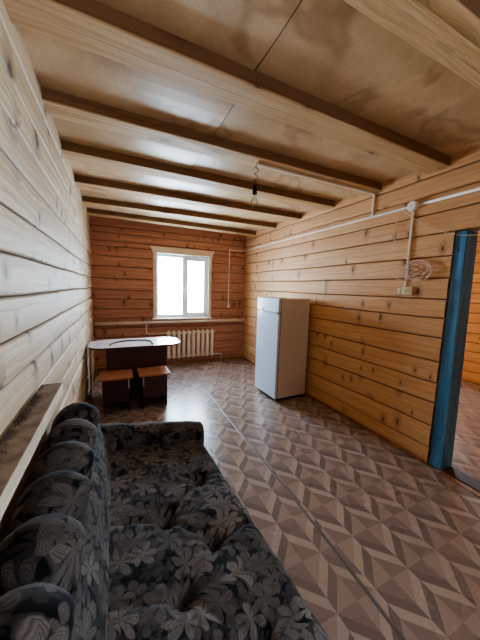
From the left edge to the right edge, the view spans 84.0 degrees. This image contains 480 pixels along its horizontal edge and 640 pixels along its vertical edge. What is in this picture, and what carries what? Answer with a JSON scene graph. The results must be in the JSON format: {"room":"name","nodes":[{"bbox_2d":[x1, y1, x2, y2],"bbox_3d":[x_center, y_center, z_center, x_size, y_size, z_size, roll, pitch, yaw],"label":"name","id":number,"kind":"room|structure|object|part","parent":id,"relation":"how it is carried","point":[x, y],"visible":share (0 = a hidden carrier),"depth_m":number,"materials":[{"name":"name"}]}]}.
{"room":"living room","nodes":[
{"label":"living room","id":0,"kind":"room"},
{"bbox_2d":[0,0,94,543],"bbox_3d":[-1.078,-0.005,1.404,0.039,2.733,7.353,-1,7,-25],"label":"wall","id":1,"kind":"structure","parent":0,"point":[46,302],"depth_m":1.38,"materials":[{"name":"beige wood"}]},
{"bbox_2d":[0,383,62,519],"bbox_3d":[-0.583,0.499,0.514,0.099,0.062,2.095,-1,7,-25],"label":"wall ledge","id":2,"kind":"object","parent":1,"relation":"attached to","point":[20,443],"visible":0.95,"depth_m":0.94,"materials":[{"name":"brown wood"}]},
{"bbox_2d":[0,394,40,460],"bbox_3d":[-0.815,0.404,0.951,0.050,0.014,0.787,-1,7,-25],"label":"tow fibres","id":3,"kind":"object","parent":2,"relation":"on","point":[37,397],"visible":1,"depth_m":1.09,"materials":[{"name":"brown fabric"}]},
{"bbox_2d":[87,370,96,402],"bbox_3d":[-1.914,1.100,3.334,0.026,0.035,3.243,-1,7,-25],"label":"baseboard","id":4,"kind":"structure","parent":1,"relation":"attached to","point":[89,396],"depth_m":4.12,"materials":[{"name":"brown wood"}]},
{"bbox_2d":[89,216,245,369],"bbox_3d":[-1.250,-0.471,5.292,3.075,2.733,0.041,-1,7,-25],"label":"wall","id":5,"kind":"structure","parent":0,"point":[121,255],"depth_m":5.01,"materials":[{"name":"brown wood"}]},
{"bbox_2d":[96,356,240,370],"bbox_3d":[-1.287,0.864,5.420,2.895,0.050,0.031,-1,7,-25],"label":"baseboard","id":6,"kind":"structure","parent":5,"relation":"attached to","point":[230,357],"depth_m":5.58,"materials":[{"name":"brown wood"}]},
{"bbox_2d":[94,319,244,325],"bbox_3d":[-1.234,0.035,5.284,2.915,0.067,0.060,-1,7,-25],"label":"pipe","id":7,"kind":"object","parent":5,"relation":"attached to","point":[207,320],"visible":1,"depth_m":5.16,"materials":[{"name":"beige paint"}]},
{"bbox_2d":[150,246,214,319],"bbox_3d":[-1.137,-0.710,5.327,1.268,1.385,0.195,-1,7,-25],"label":"window","id":8,"kind":"structure","parent":5,"relation":"in","point":[187,255],"depth_m":5.35,"materials":[{"name":"white plastic"}]},
{"bbox_3d":[-1.143,-0.032,5.376,1.190,0.027,0.125,-1,7,-25],"label":"sill","id":9,"kind":"part","parent":8,"relation":"part of","materials":[{"name":"white plastic"}]},
{"bbox_3d":[-1.099,-1.332,5.210,1.268,0.120,0.039,-1,7,-25],"label":"head casing","id":10,"kind":"part","parent":8,"relation":"part of","materials":[{"name":"beige wood"}]},
{"bbox_3d":[-1.163,-0.675,5.384,1.050,1.230,0.060,-1,7,-25],"label":"frame","id":11,"kind":"part","parent":8,"relation":"part of","materials":[{"name":"white plastic"}]},
{"bbox_3d":[-0.911,-0.678,5.475,0.445,1.140,0.048,-1,7,-25],"label":"sash","id":12,"kind":"part","parent":8,"relation":"part of","materials":[{"name":"white plastic"}]},
{"bbox_2d":[146,324,221,359],"bbox_3d":[-1.091,0.478,5.408,1.550,0.832,0.129,-1,7,-25],"label":"radiator","id":13,"kind":"object","parent":5,"relation":"attached to","point":[168,333],"visible":0.98,"depth_m":5.39,"materials":[{"name":"beige metal"}]},
{"bbox_2d":[228,249,244,304],"bbox_3d":[-0.074,-0.911,5.758,0.370,1.166,0.016,-1,7,-25],"label":"cable conduit","id":14,"kind":"object","parent":5,"relation":"attached to","point":[229,249],"visible":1,"depth_m":5.69,"materials":[{"name":"white plastic"}]},
{"bbox_2d":[17,0,479,230],"bbox_3d":[1.738,-1.400,2.583,6.200,0.024,7.343,-1,7,-25],"label":"ceiling","id":15,"kind":"structure","parent":0,"point":[331,51],"depth_m":1.54,"materials":[{"name":"brown wood"}]},
{"bbox_2d":[87,208,255,235],"bbox_3d":[-1.037,-1.720,4.765,3.001,0.096,0.180,-2,8,-26],"label":"ceiling beam","id":16,"kind":"structure","parent":15,"relation":"attached to","point":[92,212],"depth_m":4.59,"materials":[{"name":"brown wood"}]},
{"bbox_2d":[82,196,275,229],"bbox_3d":[-0.753,-1.640,4.157,3.000,0.096,0.179,-1,7,-24],"label":"ceiling beam","id":17,"kind":"structure","parent":15,"relation":"attached to","point":[91,201],"depth_m":3.99,"materials":[{"name":"brown wood"}]},
{"bbox_2d":[74,174,300,220],"bbox_3d":[-0.447,-1.553,3.500,2.995,0.096,0.186,-1,7,-25],"label":"ceiling beam","id":18,"kind":"structure","parent":15,"relation":"attached to","point":[80,181],"depth_m":3.30,"materials":[{"name":"brown wood"}]},
{"bbox_2d":[61,141,334,210],"bbox_3d":[-0.149,-1.468,2.862,2.997,0.097,0.179,-2,7,-25],"label":"ceiling beam","id":19,"kind":"structure","parent":15,"relation":"attached to","point":[72,151],"depth_m":2.61,"materials":[{"name":"brown wood"}]},
{"bbox_2d":[41,87,381,194],"bbox_3d":[0.128,-1.389,2.267,2.995,0.096,0.188,-1,7,-25],"label":"ceiling beam","id":20,"kind":"structure","parent":15,"relation":"attached to","point":[57,104],"depth_m":1.96,"materials":[{"name":"brown wood"}]},
{"bbox_2d":[251,166,258,206],"bbox_3d":[0.129,-1.161,2.296,0.062,0.358,0.062,-1,7,-25],"label":"hanging bulb","id":21,"kind":"object","parent":20,"relation":"hanging from","point":[254,192],"visible":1,"depth_m":2.29,"materials":[{"name":"brown metal"}]},
{"bbox_2d":[257,163,374,194],"bbox_3d":[0.806,-1.350,2.587,1.452,0.017,0.016,-1,7,-25],"label":"cable conduit","id":22,"kind":"object","parent":20,"relation":"attached to","point":[258,164],"visible":1,"depth_m":2.52,"materials":[{"name":"white plastic"}]},
{"bbox_2d":[2,0,450,174],"bbox_3d":[0.405,-1.310,1.675,3.000,0.097,0.194,-2,8,-26],"label":"ceiling beam","id":23,"kind":"structure","parent":15,"relation":"attached to","point":[94,26],"depth_m":1.35,"materials":[{"name":"brown wood"}]},
{"bbox_2d":[167,0,301,205],"bbox_3d":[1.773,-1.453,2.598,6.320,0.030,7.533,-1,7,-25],"label":"ceiling seam","id":24,"kind":"object","parent":15,"relation":"attached to","point":[301,0],"depth_m":1.32,"materials":[{"name":"brown wood"}]},
{"bbox_2d":[344,0,479,87],"bbox_3d":[0.704,-1.225,1.034,2.995,0.097,0.194,-1,7,-25],"label":"ceiling beam","id":25,"kind":"structure","parent":15,"relation":"attached to","point":[463,16],"depth_m":1.07,"materials":[{"name":"brown wood"}]},
{"bbox_2d":[384,0,479,67],"bbox_3d":[0.704,-1.185,1.035,2.995,0.031,0.056,-1,7,-25],"label":"ceiling beam","id":26,"kind":"structure","parent":25,"relation":"attached to","point":[412,9],"depth_m":1.07,"materials":[{"name":"brown wood"}]},
{"bbox_2d":[87,358,479,639],"bbox_3d":[1.690,1.315,2.926,6.320,0.080,7.533,-1,7,-25],"label":"floor","id":27,"kind":"structure","parent":0,"point":[409,533],"depth_m":2.01,"materials":[{"name":"laminate"}]},
{"bbox_2d":[89,349,92,399],"bbox_3d":[-2.026,0.716,3.623,0.020,0.720,0.150,-1,7,-25],"label":"panel","id":28,"kind":"object","parent":27,"relation":"on","point":[90,350],"visible":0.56,"depth_m":3.58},
{"bbox_2d":[98,369,132,414],"bbox_3d":[-1.565,0.901,3.374,0.384,0.442,0.374,-1,7,-25],"label":"stool","id":29,"kind":"object","parent":27,"relation":"on","point":[115,383],"visible":1,"depth_m":3.24,"materials":[{"name":"orange laminate"}]},
{"bbox_3d":[-1.694,0.914,3.316,0.016,0.423,0.330,-1,7,-25],"label":"leg panel","id":30,"kind":"part","parent":29,"relation":"part of","materials":[{"name":"laminate"}]},
{"bbox_3d":[-1.558,0.691,3.349,0.384,0.018,0.374,-1,7,-25],"label":"seat","id":31,"kind":"part","parent":29,"relation":"part of","materials":[{"name":"orange laminate"}]},
{"bbox_3d":[-1.436,0.907,3.435,0.016,0.423,0.330,-1,7,-25],"label":"leg panel","id":32,"kind":"part","parent":29,"relation":"part of","materials":[{"name":"laminate"}]},
{"bbox_2d":[88,337,179,394],"bbox_3d":[-1.497,0.678,3.870,1.202,0.772,0.596,-1,7,-25],"label":"kitchen table","id":33,"kind":"object","parent":27,"relation":"on","point":[133,355],"depth_m":3.67,"materials":[{"name":"laminate"}]},
{"bbox_3d":[-1.519,0.315,3.728,0.554,0.019,0.360,-1,7,-25],"label":"bent strip","id":34,"kind":"part","parent":33,"relation":"part of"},
{"bbox_3d":[-1.409,0.695,3.681,0.750,0.667,0.020,-1,7,-25],"label":"panel","id":35,"kind":"part","parent":33,"relation":"part of","materials":[{"name":"laminate"}]},
{"bbox_3d":[-1.151,0.693,4.017,0.020,0.727,0.410,-1,7,-25],"label":"panel","id":36,"kind":"part","parent":33,"relation":"part of","materials":[{"name":"laminate"}]},
{"bbox_2d":[137,365,170,408],"bbox_3d":[-1.161,0.889,3.572,0.384,0.442,0.374,-2,8,-26],"label":"stool","id":37,"kind":"object","parent":27,"relation":"on","point":[153,380],"visible":1,"depth_m":3.44,"materials":[{"name":"orange laminate"}]},
{"bbox_3d":[-1.288,0.902,3.511,0.016,0.423,0.330,-2,8,-26],"label":"leg panel","id":38,"kind":"part","parent":37,"relation":"part of","materials":[{"name":"laminate"}]},
{"bbox_3d":[-1.154,0.679,3.547,0.384,0.018,0.374,-2,8,-26],"label":"seat","id":39,"kind":"part","parent":37,"relation":"part of","materials":[{"name":"orange laminate"}]},
{"bbox_3d":[-1.033,0.895,3.635,0.016,0.423,0.330,-2,8,-26],"label":"leg panel","id":40,"kind":"part","parent":37,"relation":"part of","materials":[{"name":"laminate"}]},
{"bbox_2d":[0,402,329,639],"bbox_3d":[-0.390,0.990,1.205,1.011,0.846,1.596,-1,7,-25],"label":"sofa","id":41,"kind":"object","parent":27,"relation":"on","point":[116,531],"visible":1,"depth_m":0.99,"materials":[{"name":"black fabric"}]},
{"bbox_3d":[-0.697,0.945,1.078,0.343,0.746,1.500,-1,7,-25],"label":"backrest","id":42,"kind":"part","parent":41,"relation":"part of","materials":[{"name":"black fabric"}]},
{"bbox_3d":[-0.623,0.958,1.898,0.735,0.573,0.142,-1,7,-25],"label":"armrest","id":43,"kind":"part","parent":41,"relation":"part of","materials":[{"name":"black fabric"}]},
{"bbox_3d":[-0.257,1.055,1.276,0.712,0.309,1.340,-1,7,-25],"label":"seat","id":44,"kind":"part","parent":41,"relation":"part of","materials":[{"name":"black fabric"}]},
{"bbox_2d":[255,297,309,400],"bbox_3d":[0.601,0.387,3.969,0.553,1.452,0.562,-2,8,-27],"label":"refrigerator","id":45,"kind":"object","parent":27,"relation":"on","point":[282,322],"visible":1,"depth_m":3.75,"materials":[{"name":"metal"}]},
{"bbox_3d":[0.388,0.477,3.873,0.038,1.193,0.562,-2,8,-27],"label":"door","id":46,"kind":"part","parent":45,"relation":"part of","materials":[{"name":"white metal"}]},
{"bbox_3d":[0.383,-0.110,3.781,0.020,0.024,0.480,-2,8,-27],"label":"handle","id":47,"kind":"part","parent":45,"relation":"part of","materials":[{"name":"white plastic"}]},
{"bbox_2d":[185,363,405,639],"bbox_3d":[-0.106,1.192,3.154,0.044,0.003,5.082,-1,7,-23],"label":"trim","id":48,"kind":"structure","parent":27,"relation":"on","point":[350,570],"depth_m":1.67,"materials":[{"name":"metal"}]},
{"bbox_2d":[429,230,477,469],"bbox_3d":[1.873,0.300,2.334,0.170,2.081,0.112,-1,7,-25],"label":"door frame","id":49,"kind":"structure","parent":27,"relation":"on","point":[454,340],"depth_m":2.30,"materials":[{"name":"blue paint"}]},
{"bbox_2d":[439,471,479,496],"bbox_3d":[2.040,1.420,1.760,0.050,0.006,1.315,-1,7,-25],"label":"trim","id":50,"kind":"structure","parent":27,"relation":"on","point":[473,491],"depth_m":2.21,"materials":[{"name":"brown wood"}]},
{"bbox_2d":[442,466,479,491],"bbox_3d":[2.136,1.415,1.804,0.140,0.012,1.315,-1,7,-25],"label":"threshold","id":51,"kind":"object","parent":27,"relation":"on","point":[462,477],"depth_m":2.27,"materials":[{"name":"grey metal"}]},
{"bbox_2d":[242,147,479,462],"bbox_3d":[1.669,-0.080,2.731,0.192,2.733,7.453,-1,7,-25],"label":"wall","id":52,"kind":"structure","parent":0,"point":[374,351],"depth_m":2.91,"materials":[{"name":"beige wood"}]},
{"bbox_2d":[245,207,406,250],"bbox_3d":[0.873,-1.292,4.158,0.024,0.020,3.568,-1,7,-25],"label":"cable conduit","id":53,"kind":"object","parent":52,"relation":"attached to","point":[404,208],"visible":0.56,"depth_m":3.31,"materials":[{"name":"white plastic"}]},
{"bbox_2d":[402,210,479,235],"bbox_3d":[1.854,-0.823,2.035,0.012,0.344,1.302,-2,7,-25],"label":"loose wire","id":54,"kind":"object","parent":53,"relation":"hanging from","point":[402,210],"visible":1,"depth_m":2.34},
{"bbox_2d":[241,357,423,462],"bbox_3d":[0.875,1.077,4.257,0.031,0.030,3.958,-1,7,-25],"label":"baseboard","id":55,"kind":"structure","parent":52,"relation":"attached to","point":[399,447],"depth_m":3.01,"materials":[{"name":"brown wood"}]},
{"bbox_2d":[372,193,375,215],"bbox_3d":[1.456,-1.254,2.903,0.022,0.240,0.016,-1,7,-25],"label":"cable conduit","id":56,"kind":"object","parent":52,"relation":"attached to","point":[374,195],"visible":1,"depth_m":2.90,"materials":[{"name":"white plastic"}]},
{"bbox_2d":[397,287,413,294],"bbox_3d":[1.610,-0.286,2.596,0.040,0.080,0.147,-1,7,-25],"label":"power socket","id":57,"kind":"object","parent":52,"relation":"attached to","point":[404,290],"visible":1,"depth_m":2.57,"materials":[{"name":"plastic"}]},
{"bbox_2d":[404,211,413,286],"bbox_3d":[1.630,-0.684,2.559,0.022,0.720,0.016,-1,7,-25],"label":"cable conduit","id":58,"kind":"object","parent":52,"relation":"attached to","point":[412,219],"visible":0.7,"depth_m":2.55,"materials":[{"name":"white plastic"}]},
{"bbox_2d":[392,213,432,280],"bbox_3d":[1.626,-0.706,2.509,0.023,0.680,0.415,-1,7,-25],"label":"coil","id":59,"kind":"object","parent":52,"relation":"hanging from","point":[424,261],"visible":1,"depth_m":2.50,"materials":[{"name":"white plastic"}]},
{"bbox_2d":[407,201,418,210],"bbox_3d":[1.625,-1.070,2.506,0.050,0.094,0.094,-1,7,-25],"label":"junction box","id":60,"kind":"object","parent":52,"relation":"attached to","point":[413,205],"visible":1,"depth_m":2.49,"materials":[{"name":"white plastic"}]},
{"bbox_2d":[418,187,479,205],"bbox_3d":[2.398,-0.855,0.880,0.022,0.026,3.535,-1,7,-25],"label":"cable conduit","id":61,"kind":"object","parent":52,"relation":"attached to","point":[475,189],"visible":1,"depth_m":2.23,"materials":[{"name":"white plastic"}]},
{"bbox_2d":[462,231,479,383],"bbox_3d":[4.170,-0.249,4.793,0.040,2.733,5.803,-1,7,-25],"label":"wall","id":62,"kind":"structure","parent":0,"point":[470,372],"depth_m":4.75,"materials":[{"name":"orange wood"}]}
]}

